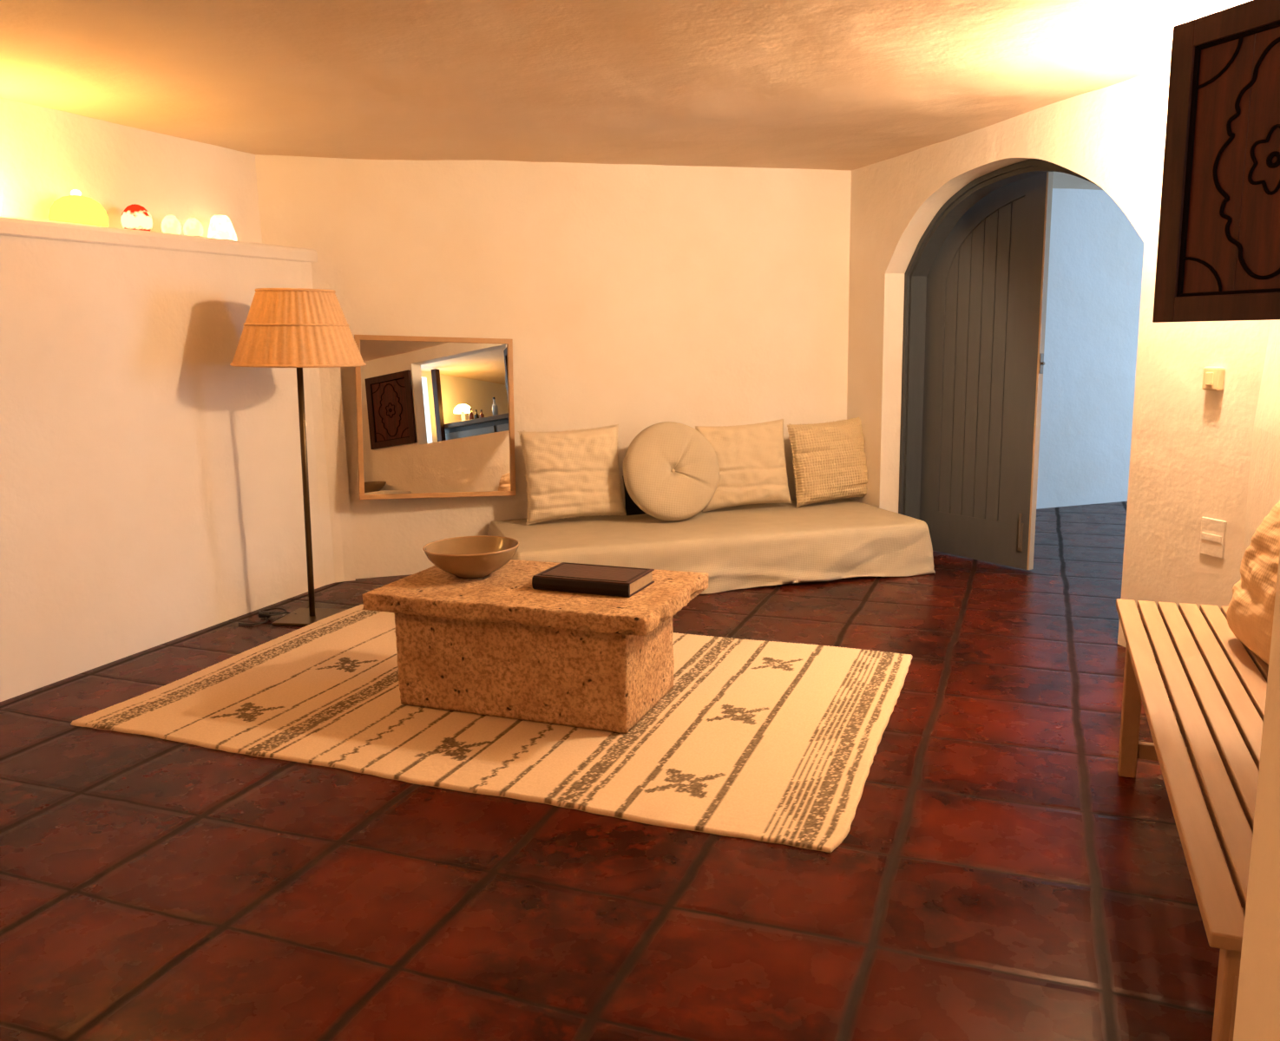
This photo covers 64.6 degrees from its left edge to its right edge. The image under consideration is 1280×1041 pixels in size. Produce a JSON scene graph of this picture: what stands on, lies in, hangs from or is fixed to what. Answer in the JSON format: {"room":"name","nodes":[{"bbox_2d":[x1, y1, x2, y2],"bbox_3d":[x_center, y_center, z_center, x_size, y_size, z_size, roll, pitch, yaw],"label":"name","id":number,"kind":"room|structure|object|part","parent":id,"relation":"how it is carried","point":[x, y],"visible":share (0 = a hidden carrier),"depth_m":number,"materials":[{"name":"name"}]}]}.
{"room":"traditional dwelling","nodes":[
{"label":"traditional dwelling","id":0,"kind":"room"},
{"bbox_2d":[0,98,262,243],"bbox_3d":[-3.060,-0.232,2.418,0.238,2.210,6.300,3,11,21],"label":"wall","id":1,"kind":"structure","parent":0,"point":[46,154],"depth_m":4.22,"materials":[{"name":"beige paint"}]},
{"bbox_2d":[0,215,355,702],"bbox_3d":[-2.756,-0.004,2.511,0.281,1.716,6.190,3,11,21],"label":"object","id":2,"kind":"structure","parent":1,"relation":"attached to","point":[151,484],"depth_m":4.17,"materials":[{"name":"beige paint"}]},
{"bbox_2d":[48,190,108,226],"bbox_3d":[-2.191,-1.219,3.945,0.206,0.134,0.206,3,11,21],"label":"dome lamp","id":3,"kind":"object","parent":2,"relation":"on","point":[75,207],"visible":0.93,"depth_m":3.88,"materials":[{"name":"yellow glass"}]},
{"bbox_3d":[-2.192,-1.273,3.936,0.038,0.024,0.038,3,11,21],"label":"knob","id":4,"kind":"part","parent":3,"relation":"part of","materials":[{"name":"white"}]},
{"bbox_2d":[120,203,152,231],"bbox_3d":[-2.090,-1.256,4.204,0.120,0.110,0.120,3,11,21],"label":"lamp","id":5,"kind":"object","parent":2,"relation":"on","point":[134,217],"visible":0.93,"depth_m":4.16,"materials":[{"name":"white glass"}]},
{"bbox_2d":[161,215,181,234],"bbox_3d":[-2.033,-1.279,4.390,0.080,0.090,0.080,3,11,21],"label":"globe lamp","id":6,"kind":"object","parent":2,"relation":"on","point":[170,224],"visible":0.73,"depth_m":4.36,"materials":[{"name":"white glass"}]},
{"bbox_2d":[183,217,203,236],"bbox_3d":[-1.971,-1.291,4.467,0.082,0.084,0.082,3,11,21],"label":"globe lamp","id":7,"kind":"object","parent":2,"relation":"on","point":[192,226],"visible":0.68,"depth_m":4.44,"materials":[{"name":"white glass"}]},
{"bbox_2d":[207,215,236,240],"bbox_3d":[-1.918,-1.340,4.639,0.128,0.116,0.128,3,11,21],"label":"lamp","id":8,"kind":"object","parent":2,"relation":"on","point":[220,226],"visible":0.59,"depth_m":4.60,"materials":[{"name":"white glass"}]},
{"bbox_2d":[255,154,851,578],"bbox_3d":[-0.415,-0.873,5.642,3.522,2.210,0.200,-4,11,-16],"label":"wall","id":9,"kind":"structure","parent":0,"point":[634,298],"depth_m":5.52,"materials":[{"name":"beige paint"}]},
{"bbox_2d":[354,334,516,499],"bbox_3d":[-1.064,-0.540,5.317,0.855,0.874,0.120,-5,11,-20],"label":"wall mirror","id":10,"kind":"object","parent":9,"relation":"attached to","point":[436,416],"visible":0.97,"depth_m":5.31,"materials":[{"name":"brown mirror"}]},
{"bbox_2d":[0,0,1251,190],"bbox_3d":[1.989,-1.733,3.689,10.100,0.212,13.200,3,11,21],"label":"ceiling","id":11,"kind":"structure","parent":0,"point":[850,85],"depth_m":3.50,"materials":[{"name":"paint"}]},
{"bbox_2d":[0,501,1253,1040],"bbox_3d":[2.035,0.543,4.104,10.100,0.120,13.200,3,11,21],"label":"floor","id":12,"kind":"structure","parent":0,"point":[995,876],"depth_m":2.38,"materials":[{"name":"tile"}]},
{"bbox_2d":[229,288,366,626],"bbox_3d":[-1.490,-0.278,4.529,0.565,1.482,0.565,8,13,40],"label":"floor lamp","id":13,"kind":"object","parent":12,"relation":"on","point":[298,328],"visible":0.99,"depth_m":4.27,"materials":[{"name":"pleated fabric"},{"name":"aged brass"},{"name":"black plastic"}]},
{"bbox_3d":[-1.731,0.434,4.665,0.150,0.037,0.245,9,14,43],"label":"power cord","id":14,"kind":"part","parent":13,"relation":"part of","materials":[{"name":"black plastic"}]},
{"bbox_3d":[-1.496,-0.841,4.426,0.556,0.316,0.556,2,11,9],"label":"lamp shade","id":15,"kind":"part","parent":13,"relation":"part of","materials":[{"name":"fabric"}]},
{"bbox_2d":[70,604,912,853],"bbox_3d":[-0.428,0.603,3.661,2.587,0.016,1.624,3,11,21],"label":"rug","id":16,"kind":"object","parent":12,"relation":"on","point":[773,742],"visible":0.7,"depth_m":3.25,"materials":[{"name":"fabric"}]},
{"bbox_2d":[362,559,708,734],"bbox_3d":[-0.341,0.413,3.525,1.030,0.405,0.632,3,11,21],"label":"coffee table","id":17,"kind":"object","parent":16,"relation":"on","point":[496,645],"visible":0.83,"depth_m":3.30,"materials":[{"name":"stone"}]},
{"bbox_2d":[422,535,519,578],"bbox_3d":[-0.598,0.140,3.608,0.340,0.110,0.340,3,11,21],"label":"bowl","id":18,"kind":"object","parent":17,"relation":"on","point":[478,556],"visible":1,"depth_m":3.54,"materials":[{"name":"ceramic"}]},
{"bbox_2d":[531,562,654,597],"bbox_3d":[-0.156,0.198,3.418,0.350,0.048,0.226,3,11,22],"label":"book","id":19,"kind":"object","parent":17,"relation":"on","point":[589,579],"visible":1,"depth_m":3.36,"materials":[{"name":"brown leather"}]},
{"bbox_2d":[487,498,935,594],"bbox_3d":[0.346,0.142,5.397,2.211,0.273,0.963,-4,11,-16],"label":"daybed","id":20,"kind":"object","parent":12,"relation":"on","point":[741,547],"visible":0.8,"depth_m":5.11,"materials":[{"name":"fabric"}]},
{"bbox_2d":[517,424,626,525],"bbox_3d":[-0.358,-0.248,5.440,0.564,0.509,0.198,-5,11,-18],"label":"square cushion","id":21,"kind":"object","parent":20,"relation":"on","point":[574,473],"visible":1,"depth_m":5.38,"materials":[{"name":"beige fabric"}]},
{"bbox_2d":[622,475,645,515],"bbox_3d":[0.123,-0.150,5.607,0.441,0.215,0.111,-4,11,-17],"label":"cushion","id":22,"kind":"object","parent":20,"relation":"on","point":[632,508],"visible":0.09,"depth_m":5.54,"materials":[{"name":"black fabric"}]},
{"bbox_2d":[623,421,719,521],"bbox_3d":[0.168,-0.263,5.418,0.534,0.520,0.239,-5,11,-21],"label":"round cushion","id":23,"kind":"object","parent":20,"relation":"on","point":[671,470],"visible":1,"depth_m":5.35,"materials":[{"name":"fabric"}]},
{"bbox_2d":[695,419,791,511],"bbox_3d":[0.587,-0.313,5.710,0.553,0.494,0.199,-4,11,-17],"label":"square cushion","id":24,"kind":"object","parent":20,"relation":"on","point":[751,457],"visible":0.87,"depth_m":5.65,"materials":[{"name":"beige fabric"}]},
{"bbox_2d":[786,417,868,507],"bbox_3d":[1.100,-0.344,5.845,0.531,0.491,0.200,-6,11,-23],"label":"square cushion","id":25,"kind":"object","parent":20,"relation":"on","point":[829,459],"visible":0.97,"depth_m":5.77,"materials":[{"name":"fabric"}]},
{"bbox_2d":[1115,598,1268,1040],"bbox_3d":[1.268,0.623,2.102,0.424,0.470,1.780,3,11,21],"label":"slatted bench","id":26,"kind":"object","parent":12,"relation":"on","point":[1227,680],"visible":0.67,"depth_m":1.98,"materials":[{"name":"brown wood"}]},
{"bbox_3d":[1.375,0.500,2.830,0.045,0.448,0.045,3,11,21],"label":"leg","id":27,"kind":"part","parent":26,"relation":"part of","materials":[{"name":"brown wood"}]},
{"bbox_3d":[0.802,0.776,1.379,0.045,0.448,0.049,3,11,21],"label":"leg","id":28,"kind":"part","parent":26,"relation":"part of","materials":[{"name":"brown wood"}]},
{"bbox_2d":[1226,501,1279,664],"bbox_3d":[1.498,0.151,2.319,0.175,0.363,0.484,1,10,10],"label":"bench cushion","id":29,"kind":"object","parent":26,"relation":"on","point":[1250,613],"visible":0.91,"depth_m":2.38,"materials":[{"name":"fabric"}]},
{"bbox_2d":[846,64,1269,667],"bbox_3d":[1.758,-0.742,4.687,0.240,2.210,3.154,-4,11,-16],"label":"wall","id":30,"kind":"structure","parent":0,"point":[1191,445],"depth_m":3.85,"materials":[{"name":"beige paint"}]},
{"bbox_2d":[898,158,1096,570],"bbox_3d":[1.917,-0.675,4.851,0.386,2.014,1.892,-4,11,-16],"label":"door","id":31,"kind":"structure","parent":30,"relation":"in","point":[976,278],"depth_m":5.38,"materials":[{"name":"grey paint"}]},
{"bbox_3d":[1.809,-0.835,5.391,0.008,1.659,0.474,-8,12,-33],"label":"plank panel","id":32,"kind":"part","parent":31,"relation":"part of","materials":[{"name":"grey paint"}]},
{"bbox_2d":[1199,517,1226,558],"bbox_3d":[2.014,0.060,3.565,0.010,0.132,0.100,-4,11,-16],"label":"cover plate","id":33,"kind":"object","parent":30,"relation":"attached to","point":[1212,535],"visible":1,"depth_m":3.56,"materials":[{"name":"beige paint"}]},
{"bbox_2d":[1201,367,1225,390],"bbox_3d":[1.979,-0.490,3.500,0.036,0.080,0.068,-4,11,-16],"label":"light switch","id":34,"kind":"object","parent":30,"relation":"attached to","point":[1213,377],"visible":1,"depth_m":3.48,"materials":[{"name":"beige plastic"}]},
{"bbox_2d":[1036,188,1144,509],"bbox_3d":[4.076,-1.291,7.446,5.900,2.210,0.200,-5,11,-18],"label":"wall","id":35,"kind":"structure","parent":0,"point":[1096,252],"depth_m":7.04,"materials":[{"name":"white paint"}]},
{"bbox_2d":[1233,552,1279,1040],"bbox_3d":[0.601,0.061,0.408,0.550,2.210,0.240,3,11,21],"label":"wall","id":36,"kind":"structure","parent":0,"point":[1257,1008],"depth_m":0.61,"materials":[{"name":"beige paint"}]},
{"bbox_2d":[1267,319,1279,344],"bbox_3d":[1.046,0.018,0.595,0.140,2.210,5.840,3,11,21],"label":"wall","id":37,"kind":"structure","parent":0,"point":[1274,330],"depth_m":3.20,"materials":[{"name":"beige paint"}]},
{"bbox_2d":[1152,0,1279,322],"bbox_3d":[1.447,-0.822,2.304,0.034,0.717,0.576,-5,11,-22],"label":"carved wall panel","id":38,"kind":"object","parent":37,"relation":"attached to","point":[1218,253],"visible":1,"depth_m":2.42,"materials":[{"name":"brown wood"}]},
{"bbox_3d":[1.445,-0.822,2.307,0.018,0.611,0.464,-5,11,-22],"label":"panel moulding","id":39,"kind":"part","parent":38,"relation":"part of","materials":[{"name":"brown wood"}]},
{"bbox_3d":[1.450,-0.822,2.309,0.008,0.593,0.444,-5,11,-22],"label":"plank panel","id":40,"kind":"part","parent":38,"relation":"part of","materials":[{"name":"brown wood"}]},
{"bbox_2d":[1240,343,1279,578],"bbox_3d":[1.590,0.218,2.255,0.019,1.200,2.485,3,11,21],"label":"trim","id":41,"kind":"structure","parent":37,"relation":"attached to","point":[1263,489],"depth_m":3.18,"materials":[{"name":"beige paint"}]}
]}

